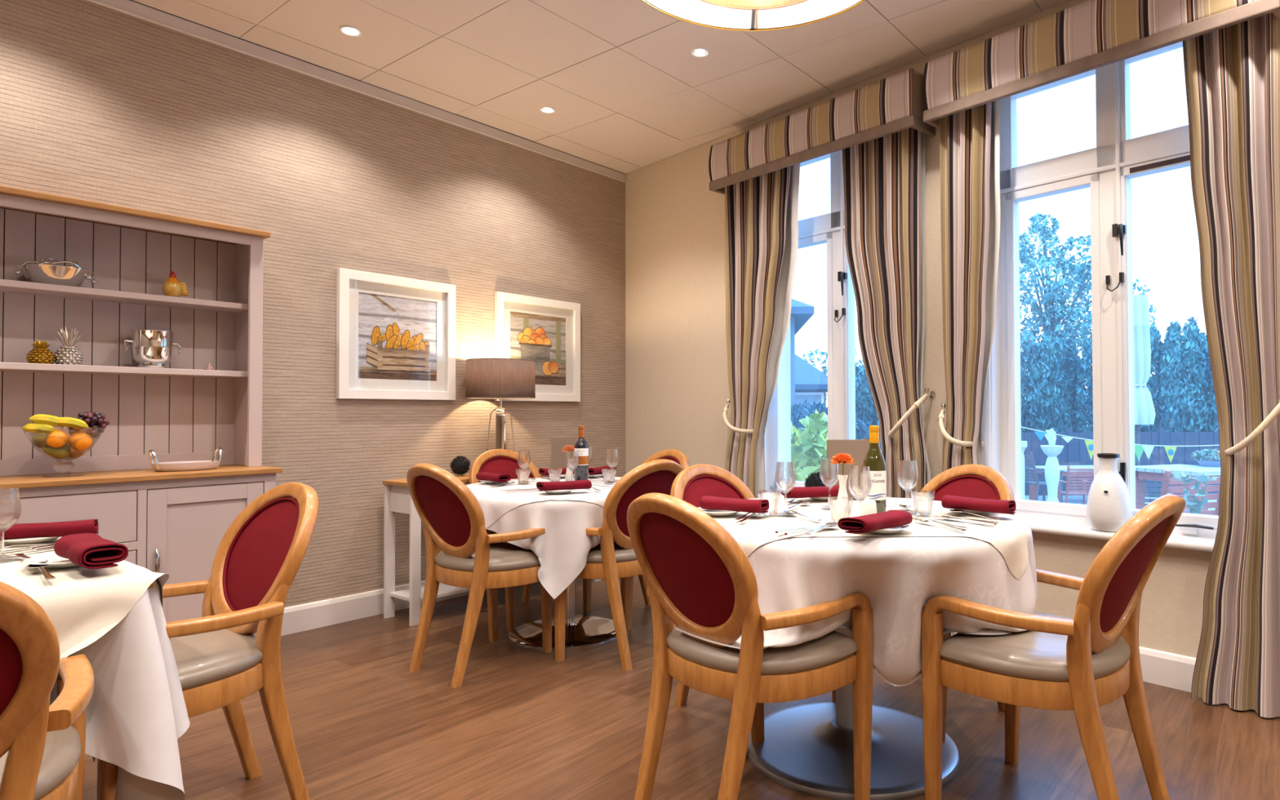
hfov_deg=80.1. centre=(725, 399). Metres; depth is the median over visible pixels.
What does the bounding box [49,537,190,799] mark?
tablecloth
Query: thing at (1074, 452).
fence
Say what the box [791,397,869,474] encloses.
weeping tree
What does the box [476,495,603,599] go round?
tablecloth
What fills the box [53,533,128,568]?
napkin
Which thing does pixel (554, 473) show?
tumbler
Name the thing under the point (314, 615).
baseboard
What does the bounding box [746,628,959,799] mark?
pedestal table
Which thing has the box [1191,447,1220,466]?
potted plant
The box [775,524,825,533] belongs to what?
knife
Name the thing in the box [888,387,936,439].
tieback
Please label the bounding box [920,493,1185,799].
dining chair
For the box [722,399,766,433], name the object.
tieback
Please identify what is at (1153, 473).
table
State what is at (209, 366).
shell
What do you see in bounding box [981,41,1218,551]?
window
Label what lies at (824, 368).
tree
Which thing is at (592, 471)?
napkin
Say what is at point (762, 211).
curtain
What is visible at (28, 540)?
plate
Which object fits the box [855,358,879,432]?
weeping tree
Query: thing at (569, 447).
carnation
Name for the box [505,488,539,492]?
knife
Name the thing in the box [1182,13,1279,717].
curtain
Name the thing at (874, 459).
wine bottle
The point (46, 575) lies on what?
spoon
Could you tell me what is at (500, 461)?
dining chair
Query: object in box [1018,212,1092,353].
tree
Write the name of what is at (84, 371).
shelf
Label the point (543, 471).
napkin
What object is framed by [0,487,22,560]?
wine glass
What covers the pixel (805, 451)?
shrub
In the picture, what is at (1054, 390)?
hedge
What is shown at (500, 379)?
table lamp
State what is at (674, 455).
dining chair
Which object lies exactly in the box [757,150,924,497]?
window
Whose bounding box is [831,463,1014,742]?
dining chair
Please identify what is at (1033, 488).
table
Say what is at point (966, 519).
knife
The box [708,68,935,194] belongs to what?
pelmet
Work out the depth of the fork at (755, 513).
2.35 m
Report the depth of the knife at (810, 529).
2.08 m
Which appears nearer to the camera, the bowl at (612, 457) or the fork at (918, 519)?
the fork at (918, 519)
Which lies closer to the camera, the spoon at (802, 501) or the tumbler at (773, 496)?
the tumbler at (773, 496)
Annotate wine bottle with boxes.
[573,426,588,480]
[862,425,886,513]
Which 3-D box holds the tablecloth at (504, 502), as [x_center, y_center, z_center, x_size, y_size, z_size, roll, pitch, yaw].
[-0.816,0.579,3.908,1.126,0.279,1.128,0,-1,-8]
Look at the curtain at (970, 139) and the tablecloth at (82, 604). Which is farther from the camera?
the curtain at (970, 139)
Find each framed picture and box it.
[336,267,456,399]
[493,291,580,401]
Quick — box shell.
[203,362,213,369]
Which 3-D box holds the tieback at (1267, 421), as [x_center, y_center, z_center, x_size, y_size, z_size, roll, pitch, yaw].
[1.970,0.068,2.807,0.188,0.307,0.280,1,-1,-44]
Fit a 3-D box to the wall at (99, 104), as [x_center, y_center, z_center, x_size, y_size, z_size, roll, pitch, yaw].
[-2.945,-0.323,3.103,0.150,3.135,7.220,-1,-1,37]
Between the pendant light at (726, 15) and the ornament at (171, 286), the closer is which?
the pendant light at (726, 15)
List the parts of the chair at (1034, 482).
leg, leg, arm, leg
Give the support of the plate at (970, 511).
on the tablecloth at (1009, 536)
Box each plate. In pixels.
[4,536,61,543]
[22,553,77,567]
[478,480,506,483]
[543,488,576,493]
[588,474,603,477]
[697,506,738,515]
[809,496,837,500]
[872,524,913,533]
[960,509,987,513]
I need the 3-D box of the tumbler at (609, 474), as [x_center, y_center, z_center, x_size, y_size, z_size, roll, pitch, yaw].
[-0.607,0.396,3.940,0.077,0.075,0.077,-1,-1,26]
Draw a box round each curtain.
[724,163,799,497]
[841,127,930,497]
[939,99,999,636]
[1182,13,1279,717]
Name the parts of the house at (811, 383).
pane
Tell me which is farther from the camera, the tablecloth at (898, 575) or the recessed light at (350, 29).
the recessed light at (350, 29)
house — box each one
[790,298,813,410]
[795,354,827,409]
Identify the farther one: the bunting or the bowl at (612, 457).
the bunting
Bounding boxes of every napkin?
[4,519,98,539]
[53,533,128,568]
[475,471,511,482]
[536,479,591,491]
[538,467,574,475]
[588,465,617,475]
[699,495,768,513]
[781,484,847,497]
[837,509,912,533]
[941,494,1016,514]
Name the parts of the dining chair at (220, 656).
leg, arm, seat, seat frame, arm, leg, backrest, frame, leg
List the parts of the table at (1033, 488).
leg, leg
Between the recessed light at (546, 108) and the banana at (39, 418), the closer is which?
the banana at (39, 418)
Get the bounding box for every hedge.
[1020,328,1093,452]
[1134,316,1218,431]
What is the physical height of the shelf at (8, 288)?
0.026 m
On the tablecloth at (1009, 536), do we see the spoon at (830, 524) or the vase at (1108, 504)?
the spoon at (830, 524)
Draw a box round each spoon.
[4,542,54,547]
[14,553,47,562]
[26,564,55,579]
[784,511,822,520]
[786,500,810,509]
[805,522,838,534]
[886,502,912,508]
[949,509,999,519]
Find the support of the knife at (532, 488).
on the tablecloth at (504, 502)
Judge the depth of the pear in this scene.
2.93 m
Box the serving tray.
[148,447,222,471]
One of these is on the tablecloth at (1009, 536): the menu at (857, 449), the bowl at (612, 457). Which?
the menu at (857, 449)
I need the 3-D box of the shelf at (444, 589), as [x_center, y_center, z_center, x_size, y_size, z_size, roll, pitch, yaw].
[-1.357,1.078,4.614,0.260,0.020,1.310,-1,-1,37]
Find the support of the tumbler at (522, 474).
on the tablecloth at (504, 502)
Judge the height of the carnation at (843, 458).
0.128 m
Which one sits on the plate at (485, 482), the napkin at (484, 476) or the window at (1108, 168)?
the napkin at (484, 476)
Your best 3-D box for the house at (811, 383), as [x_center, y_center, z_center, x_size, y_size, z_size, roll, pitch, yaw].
[0.758,0.039,19.999,3.800,3.950,5.100,0,-1,0]
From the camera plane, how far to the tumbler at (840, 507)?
2.23 m
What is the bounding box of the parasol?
[1133,294,1155,466]
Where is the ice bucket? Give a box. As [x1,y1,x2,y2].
[123,329,181,368]
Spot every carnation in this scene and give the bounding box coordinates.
[562,444,574,452]
[830,453,854,475]
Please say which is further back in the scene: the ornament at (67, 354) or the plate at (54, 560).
the ornament at (67, 354)
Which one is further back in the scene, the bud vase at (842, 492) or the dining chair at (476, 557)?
the dining chair at (476, 557)
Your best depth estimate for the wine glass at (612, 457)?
4.07 m
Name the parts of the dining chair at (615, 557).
leg, arm, seat frame, seat, leg, leg, frame, backrest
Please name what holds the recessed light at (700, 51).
in the ceiling
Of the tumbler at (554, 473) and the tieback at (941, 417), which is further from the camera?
the tumbler at (554, 473)
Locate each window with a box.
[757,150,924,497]
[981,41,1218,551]
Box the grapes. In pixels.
[77,411,109,431]
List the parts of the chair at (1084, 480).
leg, leg, leg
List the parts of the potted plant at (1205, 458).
pot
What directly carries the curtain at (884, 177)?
hanging from the pelmet at (894, 104)
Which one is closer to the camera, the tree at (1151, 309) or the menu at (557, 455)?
the menu at (557, 455)
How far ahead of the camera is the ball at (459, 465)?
4.43 m
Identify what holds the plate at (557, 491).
on the tablecloth at (504, 502)
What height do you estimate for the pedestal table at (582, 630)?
0.742 m
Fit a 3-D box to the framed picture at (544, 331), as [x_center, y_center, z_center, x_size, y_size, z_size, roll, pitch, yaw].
[-1.267,-0.343,5.151,0.034,0.704,0.704,-1,-1,37]
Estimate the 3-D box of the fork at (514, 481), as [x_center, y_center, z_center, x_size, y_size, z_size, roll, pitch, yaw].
[-1.134,0.428,3.860,0.024,0.010,0.206,0,-1,15]
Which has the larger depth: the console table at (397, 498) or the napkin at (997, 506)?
the console table at (397, 498)
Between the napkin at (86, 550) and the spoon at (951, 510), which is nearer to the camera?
the napkin at (86, 550)
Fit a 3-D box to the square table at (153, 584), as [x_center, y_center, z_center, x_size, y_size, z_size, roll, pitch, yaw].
[-2.008,0.780,1.623,1.017,0.752,1.017,-1,-1,37]
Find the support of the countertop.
on the dresser
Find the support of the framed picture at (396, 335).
attached to the wall at (99, 104)
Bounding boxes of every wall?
[0,0,625,607]
[625,0,1212,657]
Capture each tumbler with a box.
[515,468,530,484]
[547,467,562,481]
[601,468,616,483]
[757,489,781,515]
[827,497,853,522]
[910,489,934,515]
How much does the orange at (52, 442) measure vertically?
0.064 m
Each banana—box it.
[22,422,53,432]
[29,413,72,427]
[57,417,88,427]
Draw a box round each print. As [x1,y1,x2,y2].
[358,292,436,381]
[510,311,565,385]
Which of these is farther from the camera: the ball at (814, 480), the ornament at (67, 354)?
the ball at (814, 480)
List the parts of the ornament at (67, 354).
crown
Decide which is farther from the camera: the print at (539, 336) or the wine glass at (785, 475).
the print at (539, 336)
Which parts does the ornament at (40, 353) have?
crown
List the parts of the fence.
panel, panel, post, panel, post, panel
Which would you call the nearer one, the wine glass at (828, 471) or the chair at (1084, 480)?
the wine glass at (828, 471)
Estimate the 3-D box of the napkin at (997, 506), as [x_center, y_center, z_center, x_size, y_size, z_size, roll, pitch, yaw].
[0.816,0.337,2.441,0.096,0.041,0.238,1,-1,-44]
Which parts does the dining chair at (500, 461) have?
frame, backrest, leg, leg, leg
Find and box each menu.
[550,435,586,467]
[826,438,879,498]
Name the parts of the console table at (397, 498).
leg, leg, leg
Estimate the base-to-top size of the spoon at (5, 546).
0.010 m
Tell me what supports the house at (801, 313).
on the paving
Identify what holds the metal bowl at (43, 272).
on the dresser
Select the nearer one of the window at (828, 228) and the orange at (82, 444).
the orange at (82, 444)
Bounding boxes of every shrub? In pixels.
[791,408,827,481]
[800,435,827,473]
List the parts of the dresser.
drawer, header rail, drawer, handle, door, panel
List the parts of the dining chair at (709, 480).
leg, frame, backrest, leg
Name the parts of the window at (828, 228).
casement sash, frame, handle, casement sash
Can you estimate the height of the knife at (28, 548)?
0.005 m
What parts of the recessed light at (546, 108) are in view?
bulb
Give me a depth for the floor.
2.63 m
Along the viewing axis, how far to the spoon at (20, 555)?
1.83 m
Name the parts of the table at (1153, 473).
leg, leg, leg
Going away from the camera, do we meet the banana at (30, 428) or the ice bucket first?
the banana at (30, 428)
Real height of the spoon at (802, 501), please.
0.010 m
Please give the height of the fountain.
1.410 m
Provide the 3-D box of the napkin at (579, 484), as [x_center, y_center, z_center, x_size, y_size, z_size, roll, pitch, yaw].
[-0.744,0.393,3.484,0.238,0.041,0.096,0,-1,-28]
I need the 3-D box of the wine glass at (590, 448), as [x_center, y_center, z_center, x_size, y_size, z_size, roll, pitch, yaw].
[-0.808,0.358,4.427,0.069,0.170,0.069,0,-1,-30]
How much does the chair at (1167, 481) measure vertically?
1.206 m
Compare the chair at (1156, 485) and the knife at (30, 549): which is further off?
the chair at (1156, 485)
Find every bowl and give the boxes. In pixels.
[13,257,105,286]
[21,426,105,477]
[517,449,530,469]
[605,448,618,468]
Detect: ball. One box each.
[449,454,471,475]
[804,471,825,486]
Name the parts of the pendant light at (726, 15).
lamp shade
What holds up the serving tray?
on the dresser
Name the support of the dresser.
on the floor
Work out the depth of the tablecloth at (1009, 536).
2.22 m
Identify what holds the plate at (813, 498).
on the tablecloth at (1009, 536)
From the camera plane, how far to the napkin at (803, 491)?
2.81 m
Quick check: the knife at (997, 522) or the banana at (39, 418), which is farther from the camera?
the banana at (39, 418)
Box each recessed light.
[338,25,362,36]
[538,106,555,113]
[690,47,710,57]
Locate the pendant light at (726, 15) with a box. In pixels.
[640,0,866,31]
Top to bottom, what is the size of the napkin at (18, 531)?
0.041 m
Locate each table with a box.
[147,580,155,589]
[382,466,601,626]
[508,578,616,648]
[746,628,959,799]
[1028,465,1093,502]
[1134,464,1220,510]
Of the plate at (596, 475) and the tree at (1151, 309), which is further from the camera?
the tree at (1151, 309)
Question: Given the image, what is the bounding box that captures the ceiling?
[132,0,1070,173]
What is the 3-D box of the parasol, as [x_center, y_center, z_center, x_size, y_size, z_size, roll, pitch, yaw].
[5.232,0.242,9.596,0.560,3.155,0.560,-1,-1,37]
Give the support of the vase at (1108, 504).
on the window at (1108, 168)
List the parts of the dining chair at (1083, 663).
leg, arm, leg, seat frame, seat, arm, leg, frame, backrest, leg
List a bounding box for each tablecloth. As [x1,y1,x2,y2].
[0,537,168,761]
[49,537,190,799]
[466,476,622,528]
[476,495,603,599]
[675,512,1037,685]
[709,497,1028,580]
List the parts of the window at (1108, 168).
casement sash, sill, handle, handle, casement sash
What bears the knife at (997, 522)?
on the tablecloth at (1009, 536)
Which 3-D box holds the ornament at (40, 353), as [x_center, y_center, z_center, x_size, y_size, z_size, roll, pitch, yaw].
[-2.736,-0.191,3.020,0.088,0.102,0.088,0,-1,15]
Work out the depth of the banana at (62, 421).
2.95 m
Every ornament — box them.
[26,339,55,364]
[53,326,83,364]
[162,271,188,297]
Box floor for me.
[82,575,1279,799]
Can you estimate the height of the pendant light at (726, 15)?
0.528 m
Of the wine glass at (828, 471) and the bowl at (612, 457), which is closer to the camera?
the wine glass at (828, 471)
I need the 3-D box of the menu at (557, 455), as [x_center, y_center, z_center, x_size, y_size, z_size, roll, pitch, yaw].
[-0.930,0.330,4.486,0.204,0.230,0.074,0,-1,2]
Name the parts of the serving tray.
loop handle, dish, loop handle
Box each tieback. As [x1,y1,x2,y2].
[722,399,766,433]
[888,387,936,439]
[937,403,984,447]
[1217,400,1279,457]
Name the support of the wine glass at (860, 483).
on the tablecloth at (1009, 536)
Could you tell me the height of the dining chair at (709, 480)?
0.914 m
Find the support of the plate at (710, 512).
on the tablecloth at (1009, 536)
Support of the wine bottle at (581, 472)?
on the tablecloth at (504, 502)
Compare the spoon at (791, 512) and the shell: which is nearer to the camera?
the spoon at (791, 512)
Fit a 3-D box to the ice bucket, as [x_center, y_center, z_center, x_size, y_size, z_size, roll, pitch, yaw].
[-2.518,-0.219,3.324,0.165,0.165,0.160,0,-1,-9]
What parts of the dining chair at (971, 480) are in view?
leg, leg, backrest, frame, leg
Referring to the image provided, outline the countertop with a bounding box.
[0,464,283,488]
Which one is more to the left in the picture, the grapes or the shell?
the grapes
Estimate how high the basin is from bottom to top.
0.180 m
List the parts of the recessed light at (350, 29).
bulb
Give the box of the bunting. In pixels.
[1021,426,1219,462]
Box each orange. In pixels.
[46,437,63,447]
[75,438,92,449]
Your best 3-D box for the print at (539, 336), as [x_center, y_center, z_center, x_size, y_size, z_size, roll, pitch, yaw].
[-1.273,-0.343,5.155,0.003,0.476,0.476,-1,-1,37]
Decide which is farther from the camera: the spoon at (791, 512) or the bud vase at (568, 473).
the bud vase at (568, 473)
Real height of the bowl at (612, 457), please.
0.158 m
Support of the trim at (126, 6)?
attached to the wall at (99, 104)
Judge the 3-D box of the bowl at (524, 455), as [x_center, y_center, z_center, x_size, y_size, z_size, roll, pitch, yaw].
[-1.066,0.345,3.998,0.069,0.158,0.069,-1,-1,37]
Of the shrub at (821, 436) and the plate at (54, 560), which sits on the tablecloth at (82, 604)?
the plate at (54, 560)
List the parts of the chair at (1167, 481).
leg, leg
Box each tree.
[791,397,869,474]
[795,343,857,399]
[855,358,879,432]
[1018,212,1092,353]
[1133,278,1157,321]
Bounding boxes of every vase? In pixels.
[564,466,573,480]
[836,474,848,497]
[1086,453,1132,532]
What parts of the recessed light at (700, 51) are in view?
bulb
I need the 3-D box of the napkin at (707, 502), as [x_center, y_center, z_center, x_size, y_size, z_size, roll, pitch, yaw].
[0.028,0.340,2.462,0.238,0.041,0.096,-1,-1,31]
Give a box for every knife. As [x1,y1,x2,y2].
[4,544,54,552]
[4,546,53,555]
[499,488,537,491]
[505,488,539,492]
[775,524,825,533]
[784,525,836,534]
[932,515,998,524]
[941,515,996,524]
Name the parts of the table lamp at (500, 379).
loop frame, lamp shade, stem, loop frame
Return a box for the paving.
[1024,427,1218,510]
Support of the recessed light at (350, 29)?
in the ceiling
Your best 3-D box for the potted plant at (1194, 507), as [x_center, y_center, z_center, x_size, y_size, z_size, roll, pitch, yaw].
[3.038,1.099,4.881,0.280,1.294,0.280,0,-1,-8]
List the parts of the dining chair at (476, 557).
leg, backrest, frame, leg, seat, seat frame, leg, arm, leg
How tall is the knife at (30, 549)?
0.005 m
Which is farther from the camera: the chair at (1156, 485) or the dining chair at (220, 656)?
the chair at (1156, 485)
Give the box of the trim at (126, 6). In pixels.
[85,0,626,182]
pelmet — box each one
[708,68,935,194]
[922,0,1279,129]
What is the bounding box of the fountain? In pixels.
[1040,428,1063,502]
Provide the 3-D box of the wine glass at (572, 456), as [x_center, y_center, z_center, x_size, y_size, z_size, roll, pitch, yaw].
[-0.790,0.349,3.898,0.069,0.170,0.069,0,-1,-30]
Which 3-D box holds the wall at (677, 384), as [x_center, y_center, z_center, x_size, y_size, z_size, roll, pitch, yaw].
[1.575,-0.329,3.582,0.300,3.135,6.700,1,-1,-44]
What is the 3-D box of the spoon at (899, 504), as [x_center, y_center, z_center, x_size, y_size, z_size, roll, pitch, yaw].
[0.597,0.369,2.671,0.040,0.010,0.203,0,-1,-18]
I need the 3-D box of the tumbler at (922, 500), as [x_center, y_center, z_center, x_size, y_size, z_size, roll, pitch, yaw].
[0.640,0.333,2.449,0.077,0.075,0.077,-1,-1,32]
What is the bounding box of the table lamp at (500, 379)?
[465,358,535,461]
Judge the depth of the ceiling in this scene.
3.90 m
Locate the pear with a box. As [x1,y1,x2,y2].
[42,447,69,458]
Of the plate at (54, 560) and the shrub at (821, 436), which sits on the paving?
the shrub at (821, 436)
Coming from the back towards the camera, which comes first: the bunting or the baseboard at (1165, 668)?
the bunting
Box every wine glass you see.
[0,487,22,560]
[517,449,530,482]
[565,450,578,480]
[588,446,593,463]
[605,448,618,479]
[774,461,795,515]
[819,457,839,508]
[848,465,871,515]
[897,460,918,513]
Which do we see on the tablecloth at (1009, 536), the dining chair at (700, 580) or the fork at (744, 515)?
the fork at (744, 515)
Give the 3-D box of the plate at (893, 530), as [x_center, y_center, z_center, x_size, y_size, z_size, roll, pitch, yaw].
[0.440,0.358,2.120,0.170,0.016,0.170,-1,-1,37]
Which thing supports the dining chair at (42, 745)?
on the floor
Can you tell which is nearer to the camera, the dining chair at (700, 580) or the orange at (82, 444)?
the dining chair at (700, 580)
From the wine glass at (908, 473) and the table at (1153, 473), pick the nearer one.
the wine glass at (908, 473)
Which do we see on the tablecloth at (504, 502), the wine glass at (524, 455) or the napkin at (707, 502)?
the wine glass at (524, 455)
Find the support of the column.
on the paving
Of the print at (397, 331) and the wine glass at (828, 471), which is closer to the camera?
the wine glass at (828, 471)
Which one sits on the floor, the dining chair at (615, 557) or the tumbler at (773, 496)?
the dining chair at (615, 557)
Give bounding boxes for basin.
[1040,444,1063,456]
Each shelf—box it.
[0,279,248,313]
[0,362,248,378]
[390,582,470,601]
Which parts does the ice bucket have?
ring handle, ring handle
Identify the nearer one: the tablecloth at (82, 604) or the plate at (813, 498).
the tablecloth at (82, 604)
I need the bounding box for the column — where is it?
[1021,440,1026,499]
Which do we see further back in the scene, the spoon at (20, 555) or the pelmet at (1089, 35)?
the pelmet at (1089, 35)
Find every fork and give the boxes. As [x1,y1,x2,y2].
[491,480,515,486]
[733,512,755,519]
[737,512,761,522]
[912,516,967,528]
[916,518,965,530]
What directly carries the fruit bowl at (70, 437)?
on the dresser
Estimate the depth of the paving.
14.47 m
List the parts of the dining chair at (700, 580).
leg, backrest, frame, leg, seat frame, seat, arm, leg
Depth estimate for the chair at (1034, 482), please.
12.98 m
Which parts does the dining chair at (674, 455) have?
leg, leg, frame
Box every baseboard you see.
[280,580,486,635]
[1138,646,1195,692]
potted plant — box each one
[1172,470,1217,515]
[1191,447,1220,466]
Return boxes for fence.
[866,427,1219,495]
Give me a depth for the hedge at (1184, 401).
15.88 m
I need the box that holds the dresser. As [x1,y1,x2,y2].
[0,185,283,632]
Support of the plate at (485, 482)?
on the tablecloth at (504, 502)
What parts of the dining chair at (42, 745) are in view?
backrest, leg, frame, seat, seat frame, arm, leg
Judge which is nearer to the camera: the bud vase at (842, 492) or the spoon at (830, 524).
the spoon at (830, 524)
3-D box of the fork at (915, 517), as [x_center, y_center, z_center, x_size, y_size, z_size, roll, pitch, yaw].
[0.627,0.361,2.226,0.024,0.010,0.206,0,-1,-31]
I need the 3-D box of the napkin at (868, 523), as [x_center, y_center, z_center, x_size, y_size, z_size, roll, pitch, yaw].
[0.412,0.332,2.065,0.238,0.041,0.096,1,-1,-45]
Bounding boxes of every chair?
[0,581,93,799]
[97,482,318,799]
[406,462,566,688]
[468,448,591,631]
[540,458,683,671]
[575,448,689,635]
[626,493,873,799]
[670,463,764,743]
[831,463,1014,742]
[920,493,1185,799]
[1023,452,1064,502]
[1057,465,1093,504]
[1144,480,1171,506]
[1160,469,1220,515]

